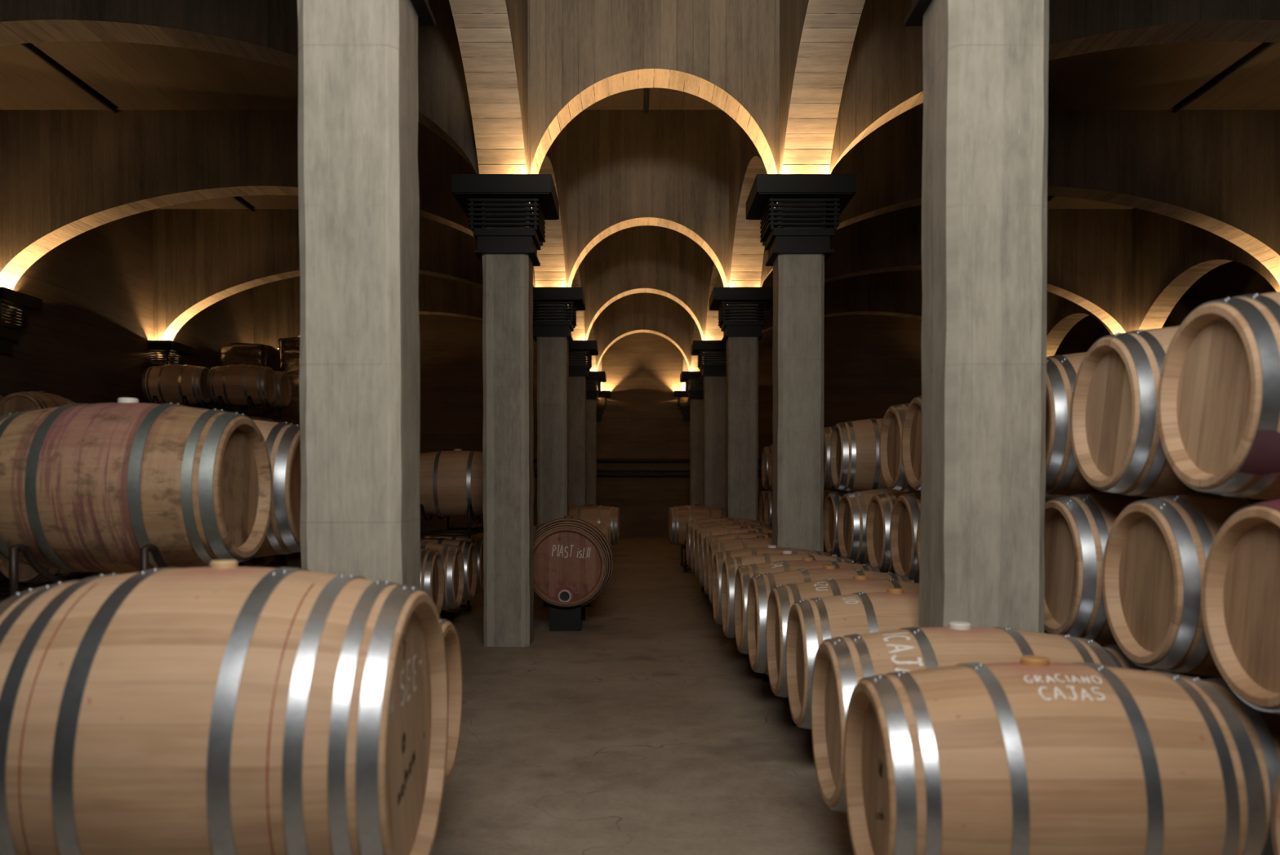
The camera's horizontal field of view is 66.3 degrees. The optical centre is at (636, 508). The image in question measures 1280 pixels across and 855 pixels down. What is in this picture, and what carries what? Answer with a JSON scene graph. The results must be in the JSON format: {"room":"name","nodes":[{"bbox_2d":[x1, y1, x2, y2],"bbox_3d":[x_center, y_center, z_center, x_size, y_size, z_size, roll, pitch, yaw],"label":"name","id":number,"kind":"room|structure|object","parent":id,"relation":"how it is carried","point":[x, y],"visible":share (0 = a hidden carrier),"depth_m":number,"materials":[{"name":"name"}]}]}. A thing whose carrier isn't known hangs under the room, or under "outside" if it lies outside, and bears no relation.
{"room":"wine cellar","nodes":[
{"label":"wine cellar","id":0,"kind":"room"},
{"bbox_2d":[0,209,253,588],"bbox_3d":[-8.850,-2.053,11.329,0.300,6.380,31.140,0,1,0],"label":"wall","id":1,"kind":"structure","parent":0,"point":[87,343],"depth_m":15.94,"materials":[{"name":"wood"}]},
{"bbox_2d":[0,287,42,354],"bbox_3d":[-8.489,-2.503,13.251,0.418,0.800,0.836,0,1,0],"label":"corbel","id":2,"kind":"object","parent":1,"relation":"attached to","point":[11,300],"visible":1,"depth_m":13.26,"materials":[{"name":"black paint"}]},
{"bbox_2d":[147,340,192,366],"bbox_3d":[-8.489,-2.600,17.869,0.418,0.800,0.836,0,1,0],"label":"corbel","id":3,"kind":"object","parent":1,"relation":"attached to","point":[170,348],"visible":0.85,"depth_m":17.61,"materials":[{"name":"black paint"}]},
{"bbox_2d":[0,537,854,854],"bbox_3d":[2.250,1.237,11.398,22.500,0.200,31.740,0,1,0],"label":"floor","id":4,"kind":"structure","parent":0,"point":[645,728],"depth_m":5.37,"materials":[{"name":"concrete"}]},
{"bbox_2d":[0,571,79,596],"bbox_3d":[-7.815,0.954,12.323,1.480,0.327,0.540,0,1,0],"label":"rack","id":5,"kind":"object","parent":4,"relation":"on","point":[60,575],"visible":0.37,"depth_m":12.07,"materials":[{"name":"metal"}]},
{"bbox_2d":[0,559,75,582],"bbox_3d":[-7.450,0.578,12.315,0.676,0.694,0.950,0,1,0],"label":"wine barrel","id":6,"kind":"object","parent":5,"relation":"on","point":[27,574],"visible":0.23,"depth_m":11.89,"materials":[{"name":"brown wood"}]},
{"bbox_2d":[218,342,280,559],"bbox_3d":[-7.621,-1.114,19.481,0.899,4.162,1.258,0,1,0],"label":"pallet","id":7,"kind":"object","parent":4,"relation":"on","point":[230,353],"visible":0.12,"depth_m":18.84,"materials":[{"name":"brown wood"}]},
{"bbox_2d":[278,336,301,559],"bbox_3d":[-6.350,-1.162,19.380,1.058,4.262,1.258,0,1,0],"label":"pallet","id":8,"kind":"object","parent":4,"relation":"on","point":[289,348],"visible":0.1,"depth_m":18.74,"materials":[{"name":"brown wood"}]},
{"bbox_2d":[297,0,435,587],"bbox_3d":[-1.135,-0.710,4.046,0.836,4.000,0.836,0,1,0],"label":"concrete pillar","id":9,"kind":"structure","parent":4,"relation":"on","point":[358,104],"depth_m":3.85,"materials":[{"name":"grey concrete"}]},
{"bbox_2d":[440,600,471,620],"bbox_3d":[-2.140,0.995,10.353,0.540,0.327,1.450,0,1,0],"label":"rack","id":10,"kind":"object","parent":4,"relation":"on","point":[467,607],"visible":0.02,"depth_m":10.35,"materials":[{"name":"metal"}]},
{"bbox_2d":[420,535,477,601],"bbox_3d":[-2.145,0.627,9.995,0.950,0.694,0.676,0,1,0],"label":"wine barrel","id":11,"kind":"object","parent":10,"relation":"on","point":[468,551],"visible":0.27,"depth_m":9.90,"materials":[{"name":"brown wood"}]},
{"bbox_2d":[422,535,484,593],"bbox_3d":[-2.135,0.612,10.695,0.950,0.694,0.676,0,1,0],"label":"wine barrel","id":12,"kind":"object","parent":10,"relation":"on","point":[478,542],"visible":0.2,"depth_m":10.55,"materials":[{"name":"brown wood"}]},
{"bbox_2d":[419,503,484,537],"bbox_3d":[-1.900,0.108,10.405,0.520,0.335,1.450,0,1,0],"label":"rack","id":13,"kind":"object","parent":12,"relation":"on","point":[447,531],"visible":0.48,"depth_m":9.86,"materials":[{"name":"metal"}]},
{"bbox_2d":[419,448,483,516],"bbox_3d":[-1.835,-0.265,10.047,0.950,0.694,0.676,0,1,0],"label":"wine barrel","id":14,"kind":"object","parent":13,"relation":"on","point":[450,481],"visible":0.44,"depth_m":9.76,"materials":[{"name":"brown wood"}]},
{"bbox_2d":[451,173,559,646],"bbox_3d":[-1.135,-0.807,8.665,0.836,4.000,0.836,0,1,0],"label":"concrete pillar","id":15,"kind":"structure","parent":4,"relation":"on","point":[506,214],"depth_m":8.46,"materials":[{"name":"grey concrete"}]},
{"bbox_2d":[533,287,585,524],"bbox_3d":[-1.135,-0.903,13.284,0.836,4.000,0.836,0,1,0],"label":"concrete pillar","id":16,"kind":"structure","parent":4,"relation":"on","point":[554,308],"depth_m":13.08,"materials":[{"name":"grey concrete"}]},
{"bbox_2d":[549,604,581,631],"bbox_3d":[-0.690,1.060,9.484,0.300,0.234,0.120,0,1,0],"label":"saddle","id":17,"kind":"object","parent":4,"relation":"on","point":[561,619],"visible":1,"depth_m":9.43,"materials":[{"name":"black paint"}]},
{"bbox_2d":[533,515,613,608],"bbox_3d":[-0.690,0.531,9.868,0.900,0.918,1.050,0,1,-2],"label":"chalked cask","id":18,"kind":"object","parent":17,"relation":"on","point":[573,558],"visible":0.86,"depth_m":9.39,"materials":[{"name":"wood"}]},
{"bbox_2d":[568,340,598,506],"bbox_3d":[-1.135,-1.000,17.903,0.836,4.000,0.836,0,1,0],"label":"concrete pillar","id":19,"kind":"structure","parent":4,"relation":"on","point":[580,352],"depth_m":17.69,"materials":[{"name":"grey concrete"}]},
{"bbox_2d":[586,371,606,505],"bbox_3d":[-1.135,-1.097,22.522,0.836,4.000,0.836,0,1,0],"label":"concrete pillar","id":20,"kind":"structure","parent":4,"relation":"on","point":[595,379],"depth_m":22.31,"materials":[{"name":"grey concrete"}]},
{"bbox_2d":[680,539,691,572],"bbox_3d":[1.035,0.758,16.669,0.540,0.537,1.450,0,1,0],"label":"rack","id":21,"kind":"object","parent":4,"relation":"on","point":[682,563],"visible":0.18,"depth_m":16.17,"materials":[{"name":"metal"}]},
{"bbox_2d":[670,504,725,545],"bbox_3d":[1.035,0.284,16.309,0.950,0.694,0.676,0,1,0],"label":"wine barrel","id":22,"kind":"object","parent":21,"relation":"on","point":[679,516],"visible":0.57,"depth_m":16.06,"materials":[{"name":"brown wood"}]},
{"bbox_2d":[680,371,703,505],"bbox_3d":[1.421,-1.097,22.522,0.836,4.000,0.836,0,1,0],"label":"concrete pillar","id":23,"kind":"structure","parent":4,"relation":"on","point":[692,380],"depth_m":22.31,"materials":[{"name":"grey concrete"}]},
{"bbox_2d":[690,340,726,507],"bbox_3d":[1.421,-1.000,17.903,0.836,4.000,0.836,0,1,0],"label":"concrete pillar","id":24,"kind":"structure","parent":4,"relation":"on","point":[713,353],"depth_m":17.69,"materials":[{"name":"grey concrete"}]},
{"bbox_2d":[709,287,773,519],"bbox_3d":[1.421,-0.903,13.284,0.836,4.000,0.836,0,1,0],"label":"concrete pillar","id":25,"kind":"structure","parent":4,"relation":"on","point":[742,313],"depth_m":13.08,"materials":[{"name":"grey concrete"}]},
{"bbox_2d":[736,644,762,678],"bbox_3d":[1.127,1.041,7.784,0.540,0.342,1.420,0,1,0],"label":"rack","id":26,"kind":"object","parent":4,"relation":"on","point":[757,675],"visible":0.03,"depth_m":7.08,"materials":[{"name":"metal"}]},
{"bbox_2d":[711,544,831,624],"bbox_3d":[1.120,0.651,8.135,0.950,0.694,0.676,0,1,0],"label":"wine barrel","id":27,"kind":"object","parent":26,"relation":"on","point":[719,557],"visible":0.27,"depth_m":8.03,"materials":[{"name":"brown wood"}]},
{"bbox_2d":[720,550,852,638],"bbox_3d":[1.135,0.666,7.416,0.950,0.694,0.676,0,1,0],"label":"wine barrel","id":28,"kind":"object","parent":26,"relation":"on","point":[730,566],"visible":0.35,"depth_m":7.29,"materials":[{"name":"brown wood"}]},
{"bbox_2d":[762,672,796,724],"bbox_3d":[1.173,1.071,6.369,0.540,0.342,1.390,0,1,0],"label":"rack","id":29,"kind":"object","parent":4,"relation":"on","point":[765,677],"visible":0.02,"depth_m":6.12,"materials":[{"name":"metal"}]},
{"bbox_2d":[733,556,880,653],"bbox_3d":[1.167,0.681,6.706,0.950,0.694,0.676,0,1,0],"label":"wine barrel","id":30,"kind":"object","parent":29,"relation":"on","point":[744,574],"visible":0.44,"depth_m":6.60,"materials":[{"name":"brown wood"}]},
{"bbox_2d":[746,564,911,674],"bbox_3d":[1.180,0.695,6.016,0.950,0.694,0.676,0,1,0],"label":"wine barrel","id":31,"kind":"object","parent":29,"relation":"on","point":[760,585],"visible":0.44,"depth_m":5.89,"materials":[{"name":"brown wood"}]},
{"bbox_2d":[746,173,857,551],"bbox_3d":[1.421,-0.807,8.665,0.836,4.000,0.836,0,1,0],"label":"concrete pillar","id":32,"kind":"structure","parent":4,"relation":"on","point":[798,214],"depth_m":8.46,"materials":[{"name":"grey concrete"}]},
{"bbox_2d":[903,0,1048,632],"bbox_3d":[1.421,-0.710,4.046,0.836,4.000,0.836,0,1,0],"label":"concrete pillar","id":33,"kind":"structure","parent":4,"relation":"on","point":[985,62],"depth_m":3.85,"materials":[{"name":"grey concrete"}]},
{"bbox_3d":[1.216,1.100,4.989,0.540,0.342,1.390,0,1,0],"label":"rack","id":34,"kind":"object","parent":4,"relation":"on","visible":0},
{"bbox_2d":[766,574,919,697],"bbox_3d":[1.213,0.710,5.326,0.950,0.694,0.676,0,1,0],"label":"wine barrel","id":35,"kind":"object","parent":34,"relation":"on","point":[781,597],"visible":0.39,"depth_m":5.21,"materials":[{"name":"brown wood"}]},
{"bbox_2d":[785,587,919,728],"bbox_3d":[1.220,0.724,4.636,0.950,0.694,0.676,0,1,0],"label":"wine barrel","id":36,"kind":"object","parent":34,"relation":"on","point":[811,621],"visible":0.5,"depth_m":4.46,"materials":[{"name":"brown wood"}]},
{"bbox_3d":[1.165,0.991,9.608,0.540,0.366,1.390,0,1,0],"label":"rack","id":37,"kind":"object","parent":4,"relation":"on","visible":0},
{"bbox_2d":[702,530,772,595],"bbox_3d":[1.165,0.571,9.944,0.950,0.694,0.676,0,1,0],"label":"wine barrel","id":38,"kind":"object","parent":37,"relation":"on","point":[708,540],"visible":0.25,"depth_m":9.85,"materials":[{"name":"brown wood"}]},
{"bbox_2d":[707,535,772,604],"bbox_3d":[1.165,0.602,9.255,0.950,0.694,0.676,0,1,0],"label":"wine barrel","id":39,"kind":"object","parent":37,"relation":"on","point":[760,541],"visible":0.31,"depth_m":9.12,"materials":[{"name":"brown wood"}]},
{"bbox_3d":[1.157,0.945,11.002,0.540,0.400,1.400,0,1,0],"label":"rack","id":40,"kind":"object","parent":4,"relation":"on","visible":0},
{"bbox_2d":[694,522,772,578],"bbox_3d":[1.155,0.507,11.343,0.950,0.694,0.676,0,1,0],"label":"wine barrel","id":41,"kind":"object","parent":40,"relation":"on","point":[736,525],"visible":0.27,"depth_m":11.24,"materials":[{"name":"brown wood"}]},
{"bbox_2d":[698,525,772,586],"bbox_3d":[1.160,0.539,10.644,0.950,0.694,0.676,0,1,0],"label":"wine barrel","id":42,"kind":"object","parent":40,"relation":"on","point":[703,535],"visible":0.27,"depth_m":10.54,"materials":[{"name":"brown wood"}]},
{"bbox_3d":[1.135,0.898,12.407,0.540,0.434,1.410,0,1,0],"label":"rack","id":43,"kind":"object","parent":4,"relation":"on","visible":0},
{"bbox_2d":[685,515,759,566],"bbox_3d":[1.125,0.444,12.752,0.950,0.694,0.676,0,1,0],"label":"wine barrel","id":44,"kind":"object","parent":43,"relation":"on","point":[690,522],"visible":0.24,"depth_m":12.64,"materials":[{"name":"brown wood"}]},
{"bbox_2d":[690,519,769,572],"bbox_3d":[1.145,0.476,12.043,0.950,0.694,0.676,0,1,0],"label":"wine barrel","id":45,"kind":"object","parent":43,"relation":"on","point":[695,526],"visible":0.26,"depth_m":11.94,"materials":[{"name":"brown wood"}]},
{"bbox_3d":[1.965,1.246,3.427,0.100,0.116,2.900,0,1,0],"label":"bearer","id":46,"kind":"object","parent":4,"relation":"on","visible":0},
{"bbox_2d":[1102,644,1219,679],"bbox_3d":[2.236,0.838,3.818,0.950,0.694,0.676,0,1,2],"label":"wine barrel","id":47,"kind":"object","parent":46,"relation":"on","point":[1115,652],"visible":0.02,"depth_m":3.69,"materials":[{"name":"brown wood"}]},
{"bbox_2d":[1044,491,1151,644],"bbox_3d":[2.232,0.243,4.146,0.950,0.694,0.676,0,1,2],"label":"wine barrel","id":48,"kind":"object","parent":47,"relation":"on","point":[1077,527],"visible":0.33,"depth_m":4.00,"materials":[{"name":"brown wood"}]},
{"bbox_2d":[1044,351,1102,495],"bbox_3d":[2.235,-0.385,4.413,0.950,0.694,0.676,0,1,2],"label":"wine barrel","id":49,"kind":"object","parent":48,"relation":"on","point":[1064,477],"visible":0.17,"depth_m":4.19,"materials":[{"name":"brown wood"}]},
{"bbox_2d":[1200,677,1279,854],"bbox_3d":[2.238,0.852,3.139,0.950,0.694,0.676,0,1,2],"label":"wine barrel","id":50,"kind":"object","parent":46,"relation":"on","point":[1263,727],"visible":0.08,"depth_m":2.90,"materials":[{"name":"brown wood"}]},
{"bbox_2d":[1102,492,1269,678],"bbox_3d":[2.249,0.257,3.466,0.950,0.694,0.676,0,1,2],"label":"wine barrel","id":51,"kind":"object","parent":50,"relation":"on","point":[1157,549],"visible":0.68,"depth_m":3.38,"materials":[{"name":"brown wood"}]},
{"bbox_2d":[1070,324,1204,497],"bbox_3d":[2.239,-0.370,3.723,0.950,0.694,0.676,0,1,2],"label":"wine barrel","id":52,"kind":"object","parent":51,"relation":"on","point":[1117,448],"visible":0.56,"depth_m":3.64,"materials":[{"name":"brown wood"}]},
{"bbox_2d":[1271,772,1279,854],"bbox_3d":[2.244,0.867,2.459,0.950,0.694,0.676,0,1,2],"label":"wine barrel","id":53,"kind":"object","parent":46,"relation":"on","point":[1275,807],"visible":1,"depth_m":2.73,"materials":[{"name":"brown wood"}]},
{"bbox_2d":[1201,498,1279,714],"bbox_3d":[2.239,0.272,2.786,0.950,0.694,0.676,0,1,2],"label":"wine barrel","id":54,"kind":"object","parent":53,"relation":"on","point":[1241,585],"visible":1,"depth_m":2.90,"materials":[{"name":"brown wood"}]},
{"bbox_2d":[1156,291,1279,500],"bbox_3d":[2.236,-0.356,3.043,0.950,0.694,0.676,0,1,2],"label":"wine barrel","id":55,"kind":"object","parent":54,"relation":"on","point":[1218,404],"visible":1,"depth_m":3.00,"materials":[{"name":"brown wood"}]},
{"bbox_3d":[-1.452,1.082,3.538,0.100,0.438,0.660,0,1,0],"label":"saddle","id":56,"kind":"object","parent":4,"relation":"on","visible":0},
{"bbox_2d":[440,617,462,784],"bbox_3d":[-1.152,0.687,3.530,0.950,0.694,0.676,0,1,0],"label":"wine barrel","id":57,"kind":"object","parent":56,"relation":"on","point":[453,654],"visible":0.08,"depth_m":3.74,"materials":[{"name":"brown wood"}]},
{"bbox_3d":[-2.045,1.121,4.329,0.540,0.327,1.460,0,1,0],"label":"rack","id":58,"kind":"object","parent":4,"relation":"on","visible":0},
{"bbox_3d":[-2.045,0.753,3.967,0.950,0.694,0.676,0,1,0],"label":"wine barrel","id":59,"kind":"object","parent":58,"relation":"on","visible":0},
{"bbox_2d":[8,543,288,596],"bbox_3d":[-2.045,0.259,4.311,0.520,0.287,1.460,0,1,0],"label":"rack","id":60,"kind":"object","parent":59,"relation":"on","point":[26,550],"visible":0.33,"depth_m":3.67,"materials":[{"name":"metal"}]},
{"bbox_2d":[0,397,272,573],"bbox_3d":[-2.045,-0.092,3.949,0.950,0.702,0.684,0,1,0],"label":"wine barrel","id":61,"kind":"object","parent":60,"relation":"on","point":[85,486],"visible":0.91,"depth_m":3.68,"materials":[{"name":"brown wood"}]},
{"bbox_2d":[250,419,301,558],"bbox_3d":[-2.030,-0.104,4.659,0.950,0.694,0.676,0,1,0],"label":"wine barrel","id":62,"kind":"object","parent":60,"relation":"on","point":[282,440],"visible":0.12,"depth_m":4.46,"materials":[{"name":"brown wood"}]},
{"bbox_3d":[-0.785,0.758,16.670,0.540,0.537,1.450,0,1,0],"label":"rack","id":63,"kind":"object","parent":4,"relation":"on","visible":0},
{"bbox_2d":[568,504,618,544],"bbox_3d":[-0.785,0.284,16.309,0.950,0.694,0.676,0,1,0],"label":"wine barrel","id":64,"kind":"object","parent":63,"relation":"on","point":[608,515],"visible":0.5,"depth_m":16.06,"materials":[{"name":"brown wood"}]},
{"bbox_3d":[-1.475,1.128,2.714,0.100,0.380,0.660,0,1,0],"label":"saddle","id":65,"kind":"object","parent":4,"relation":"on","visible":0},
{"bbox_2d":[0,559,448,854],"bbox_3d":[-1.135,0.619,2.704,1.080,0.954,0.936,0,1,0],"label":"large cask","id":66,"kind":"object","parent":65,"relation":"on","point":[223,707],"visible":1,"depth_m":2.30,"materials":[{"name":"brown wood"}]},
{"bbox_2d":[448,0,603,390],"bbox_3d":[-1.135,-4.081,15.518,0.400,2.500,22.680,0,1,0],"label":"wall","id":67,"kind":"structure","parent":0,"point":[492,35],"depth_m":7.97,"materials":[{"name":"wood"}]},
{"bbox_2d":[253,270,922,371],"bbox_3d":[0.295,-4.226,22.456,17.990,2.500,0.400,0,1,0],"label":"wall","id":68,"kind":"structure","parent":0,"point":[277,304],"depth_m":22.25,"materials":[{"name":"wood"}]},
{"bbox_2d":[0,110,1279,305],"bbox_3d":[0.295,-4.033,13.219,17.990,2.500,0.400,0,1,0],"label":"wall","id":69,"kind":"structure","parent":0,"point":[64,175],"depth_m":13.01,"materials":[{"name":"wood"}]},
{"bbox_2d":[0,0,1279,173],"bbox_3d":[0.295,-3.936,8.600,17.990,2.500,0.400,0,1,0],"label":"wall","id":70,"kind":"structure","parent":0,"point":[725,54],"depth_m":8.40,"materials":[{"name":"wood"}]},
{"bbox_2d":[0,40,1279,270],"bbox_3d":[2.250,-5.392,11.260,22.500,0.300,31.740,0,1,0],"label":"ceiling","id":71,"kind":"structure","parent":0,"point":[127,76],"depth_m":12.15,"materials":[{"name":"wood"}]},
{"bbox_2d":[18,43,254,211],"bbox_3d":[-6.880,-5.247,13.193,0.060,0.060,8.740,0,1,0],"label":"conduit","id":72,"kind":"object","parent":71,"relation":"attached to","point":[25,46],"visible":0.42,"depth_m":11.96,"materials":[{"name":"black metal"}]},
{"bbox_2d":[1047,42,1275,202],"bbox_3d":[7.100,-5.247,13.193,0.060,0.060,8.740,0,1,0],"label":"conduit","id":73,"kind":"object","parent":71,"relation":"attached to","point":[1268,45],"visible":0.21,"depth_m":11.85,"materials":[{"name":"black metal"}]},
{"bbox_2d":[152,208,1132,340],"bbox_3d":[0.295,-4.130,17.837,17.990,2.500,0.400,0,1,0],"label":"wall","id":74,"kind":"structure","parent":0,"point":[202,258],"depth_m":17.63,"materials":[{"name":"wood"}]},
{"bbox_2d":[418,314,1111,537],"bbox_3d":[2.250,-2.382,27.046,22.500,6.380,0.300,0,1,0],"label":"wall","id":75,"kind":"structure","parent":0,"point":[873,362],"depth_m":26.88,"materials":[{"name":"wood"}]},
{"bbox_2d":[681,0,865,390],"bbox_3d":[1.421,-4.081,15.518,0.400,2.500,22.680,0,1,0],"label":"wall","id":76,"kind":"structure","parent":0,"point":[817,37],"depth_m":8.07,"materials":[{"name":"wood"}]},
{"bbox_2d":[1046,208,1279,356],"bbox_3d":[9.090,-4.129,17.837,0.400,2.500,8.840,0,1,0],"label":"wall","id":77,"kind":"structure","parent":0,"point":[1169,255],"depth_m":16.79,"materials":[{"name":"wood"}]},
{"bbox_2d":[1162,261,1276,327],"bbox_3d":[13.350,-2.053,11.329,0.300,6.380,31.140,0,1,0],"label":"wall","id":78,"kind":"structure","parent":0,"point":[1233,279],"depth_m":22.21,"materials":[{"name":"wood"}]},
{"bbox_3d":[1.127,1.139,3.120,0.540,0.342,1.410,0,1,0],"label":"rack","id":79,"kind":"object","parent":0,"visible":0},
{"bbox_2d":[810,621,1116,812],"bbox_3d":[1.139,0.749,3.466,0.950,0.694,0.676,0,1,0],"label":"wine barrel","id":80,"kind":"object","parent":79,"relation":"on","point":[840,663],"visible":0.37,"depth_m":3.34,"materials":[{"name":"brown wood"}]},
{"bbox_2d":[844,654,1266,854],"bbox_3d":[1.115,0.763,2.757,0.950,0.694,0.676,0,1,0],"label":"wine barrel","id":81,"kind":"object","parent":79,"relation":"on","point":[1033,754],"visible":1,"depth_m":2.48,"materials":[{"name":"brown wood"}]},
{"bbox_3d":[2.511,1.160,7.526,0.100,0.116,4.600,0,1,0],"label":"bearer","id":82,"kind":"object","parent":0,"visible":0},
{"bbox_3d":[2.243,0.733,8.757,0.950,0.694,0.674,0,1,1],"label":"wine barrel","id":83,"kind":"object","parent":82,"relation":"on","visible":0},
{"bbox_2d":[823,490,853,557],"bbox_3d":[2.249,0.139,9.085,0.950,0.695,0.676,0,1,0],"label":"wine barrel","id":84,"kind":"object","parent":83,"relation":"on","point":[832,501],"visible":0.18,"depth_m":9.11,"materials":[{"name":"brown wood"}]},
{"bbox_2d":[823,425,844,491],"bbox_3d":[2.239,-0.490,9.412,0.950,0.694,0.675,0,1,2],"label":"wine barrel","id":85,"kind":"object","parent":84,"relation":"on","point":[828,431],"visible":0.16,"depth_m":9.20,"materials":[{"name":"brown wood"}]},
{"bbox_3d":[2.234,0.772,6.938,0.950,0.695,0.676,0,1,0],"label":"wine barrel","id":86,"kind":"object","parent":82,"relation":"on","visible":0},
{"bbox_2d":[866,490,912,573],"bbox_3d":[2.233,0.177,7.265,0.950,0.695,0.675,0,1,1],"label":"wine barrel","id":87,"kind":"object","parent":86,"relation":"on","point":[880,508],"visible":0.22,"depth_m":7.22,"materials":[{"name":"brown wood"}]},
{"bbox_3d":[-2.190,1.024,8.953,0.540,0.327,1.450,0,1,0],"label":"rack","id":88,"kind":"object","parent":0,"visible":0},
{"bbox_2d":[420,548,444,614],"bbox_3d":[-2.215,0.656,8.596,0.950,0.694,0.676,0,1,0],"label":"wine barrel","id":89,"kind":"object","parent":88,"relation":"on","point":[432,566],"visible":0.22,"depth_m":8.57,"materials":[{"name":"brown wood"}]},
{"bbox_2d":[420,541,464,610],"bbox_3d":[-2.160,0.641,9.296,0.950,0.694,0.676,0,1,0],"label":"wine barrel","id":90,"kind":"object","parent":88,"relation":"on","point":[451,555],"visible":0.3,"depth_m":9.15,"materials":[{"name":"brown wood"}]},
{"bbox_3d":[-7.620,-0.358,16.346,0.950,0.694,0.676,0,1,0],"label":"wine barrel","id":91,"kind":"object","parent":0,"visible":0},
{"bbox_3d":[-7.620,-0.857,16.686,0.520,0.297,1.450,0,1,0],"label":"rack","id":92,"kind":"object","parent":91,"relation":"on","visible":0},
{"bbox_3d":[-7.620,-1.210,16.328,0.950,0.694,0.676,0,1,0],"label":"wine barrel","id":93,"kind":"object","parent":92,"relation":"on","visible":0},
{"bbox_2d":[152,395,221,409],"bbox_3d":[-7.620,-1.709,16.668,0.520,0.297,1.450,0,1,0],"label":"rack","id":94,"kind":"object","parent":93,"relation":"on","point":[154,397],"visible":0.26,"depth_m":16.05,"materials":[{"name":"metal"}]},
{"bbox_2d":[142,363,211,404],"bbox_3d":[-7.620,-2.062,16.310,0.950,0.694,0.676,0,1,0],"label":"wine barrel","id":95,"kind":"object","parent":94,"relation":"on","point":[169,383],"visible":0.85,"depth_m":16.04,"materials":[{"name":"brown wood"}]},
{"bbox_3d":[-6.560,-0.358,16.346,0.950,0.694,0.676,0,1,0],"label":"wine barrel","id":96,"kind":"object","parent":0,"visible":0},
{"bbox_3d":[-6.560,-0.857,16.686,0.520,0.297,1.450,0,1,0],"label":"rack","id":97,"kind":"object","parent":96,"relation":"on","visible":0},
{"bbox_2d":[248,416,274,422],"bbox_3d":[-6.560,-1.210,16.328,0.950,0.694,0.676,0,1,0],"label":"wine barrel","id":98,"kind":"object","parent":97,"relation":"on","point":[251,417],"visible":0.06,"depth_m":16.21,"materials":[{"name":"brown wood"}]},
{"bbox_2d":[217,395,281,419],"bbox_3d":[-6.560,-1.709,16.668,0.520,0.297,1.450,0,1,0],"label":"rack","id":99,"kind":"object","parent":98,"relation":"on","point":[249,397],"visible":0.72,"depth_m":16.34,"materials":[{"name":"metal"}]},
{"bbox_2d":[206,363,277,404],"bbox_3d":[-6.560,-2.062,16.310,0.950,0.694,0.676,0,1,0],"label":"wine barrel","id":100,"kind":"object","parent":99,"relation":"on","point":[233,383],"visible":0.98,"depth_m":16.04,"materials":[{"name":"brown wood"}]},
{"bbox_2d":[230,370,291,408],"bbox_3d":[-6.560,-2.077,17.010,0.950,0.694,0.676,0,1,0],"label":"wine barrel","id":101,"kind":"object","parent":99,"relation":"on","point":[283,397],"visible":0.35,"depth_m":16.94,"materials":[{"name":"brown wood"}]},
{"bbox_3d":[-7.450,-0.274,12.297,0.676,0.694,0.950,0,1,0],"label":"wine barrel","id":102,"kind":"object","parent":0,"visible":0},
{"bbox_3d":[-7.815,-0.765,12.287,1.480,0.297,0.520,0,1,0],"label":"rack","id":103,"kind":"object","parent":102,"relation":"on","visible":0},
{"bbox_2d":[0,390,75,416],"bbox_3d":[-7.450,-1.125,12.279,0.676,0.694,0.950,0,1,0],"label":"wine barrel","id":104,"kind":"object","parent":103,"relation":"on","point":[12,402],"visible":0.36,"depth_m":11.85,"materials":[{"name":"brown wood"}]},
{"bbox_3d":[1.971,1.160,7.526,0.100,0.116,4.600,0,1,0],"label":"bearer","id":105,"kind":"object","parent":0,"visible":0},
{"bbox_3d":[2.237,0.788,6.258,0.950,0.692,0.676,0,1,1],"label":"wine barrel","id":106,"kind":"object","parent":105,"relation":"on","visible":0},
{"bbox_2d":[889,491,920,582],"bbox_3d":[2.243,0.192,6.585,0.950,0.695,0.676,0,1,0],"label":"wine barrel","id":107,"kind":"object","parent":106,"relation":"on","point":[906,509],"visible":0.22,"depth_m":6.60,"materials":[{"name":"brown wood"}]},
{"bbox_2d":[879,403,920,492],"bbox_3d":[2.253,-0.438,6.912,0.950,0.695,0.675,0,1,-1],"label":"wine barrel","id":108,"kind":"object","parent":107,"relation":"on","point":[893,475],"visible":0.18,"depth_m":6.95,"materials":[{"name":"brown wood"}]},
{"bbox_3d":[2.231,0.802,5.578,0.950,0.692,0.676,0,1,0],"label":"wine barrel","id":109,"kind":"object","parent":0,"visible":0},
{"bbox_2d":[916,493,1067,573],"bbox_3d":[2.235,0.206,5.906,0.950,0.695,0.676,0,1,1],"label":"wine barrel","id":110,"kind":"object","parent":109,"relation":"on","point":[1047,496],"visible":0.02,"depth_m":6.14,"materials":[{"name":"brown wood"}]},
{"bbox_2d":[901,395,921,490],"bbox_3d":[2.232,-0.423,6.232,0.950,0.694,0.676,0,1,-1],"label":"wine barrel","id":111,"kind":"object","parent":110,"relation":"on","point":[911,439],"visible":0.12,"depth_m":6.36,"materials":[{"name":"brown wood"}]},
{"bbox_3d":[2.256,0.750,8.077,0.950,0.693,0.676,0,1,-1],"label":"wine barrel","id":112,"kind":"object","parent":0,"visible":0},
{"bbox_2d":[836,488,897,564],"bbox_3d":[2.249,0.153,8.405,0.950,0.695,0.676,0,1,-1],"label":"wine barrel","id":113,"kind":"object","parent":112,"relation":"on","point":[853,506],"visible":0.35,"depth_m":8.24,"materials":[{"name":"brown wood"}]},
{"bbox_2d":[830,417,888,491],"bbox_3d":[2.246,-0.476,8.732,0.950,0.695,0.675,0,1,1],"label":"wine barrel","id":114,"kind":"object","parent":113,"relation":"on","point":[855,460],"visible":0.44,"depth_m":8.49,"materials":[{"name":"brown wood"}]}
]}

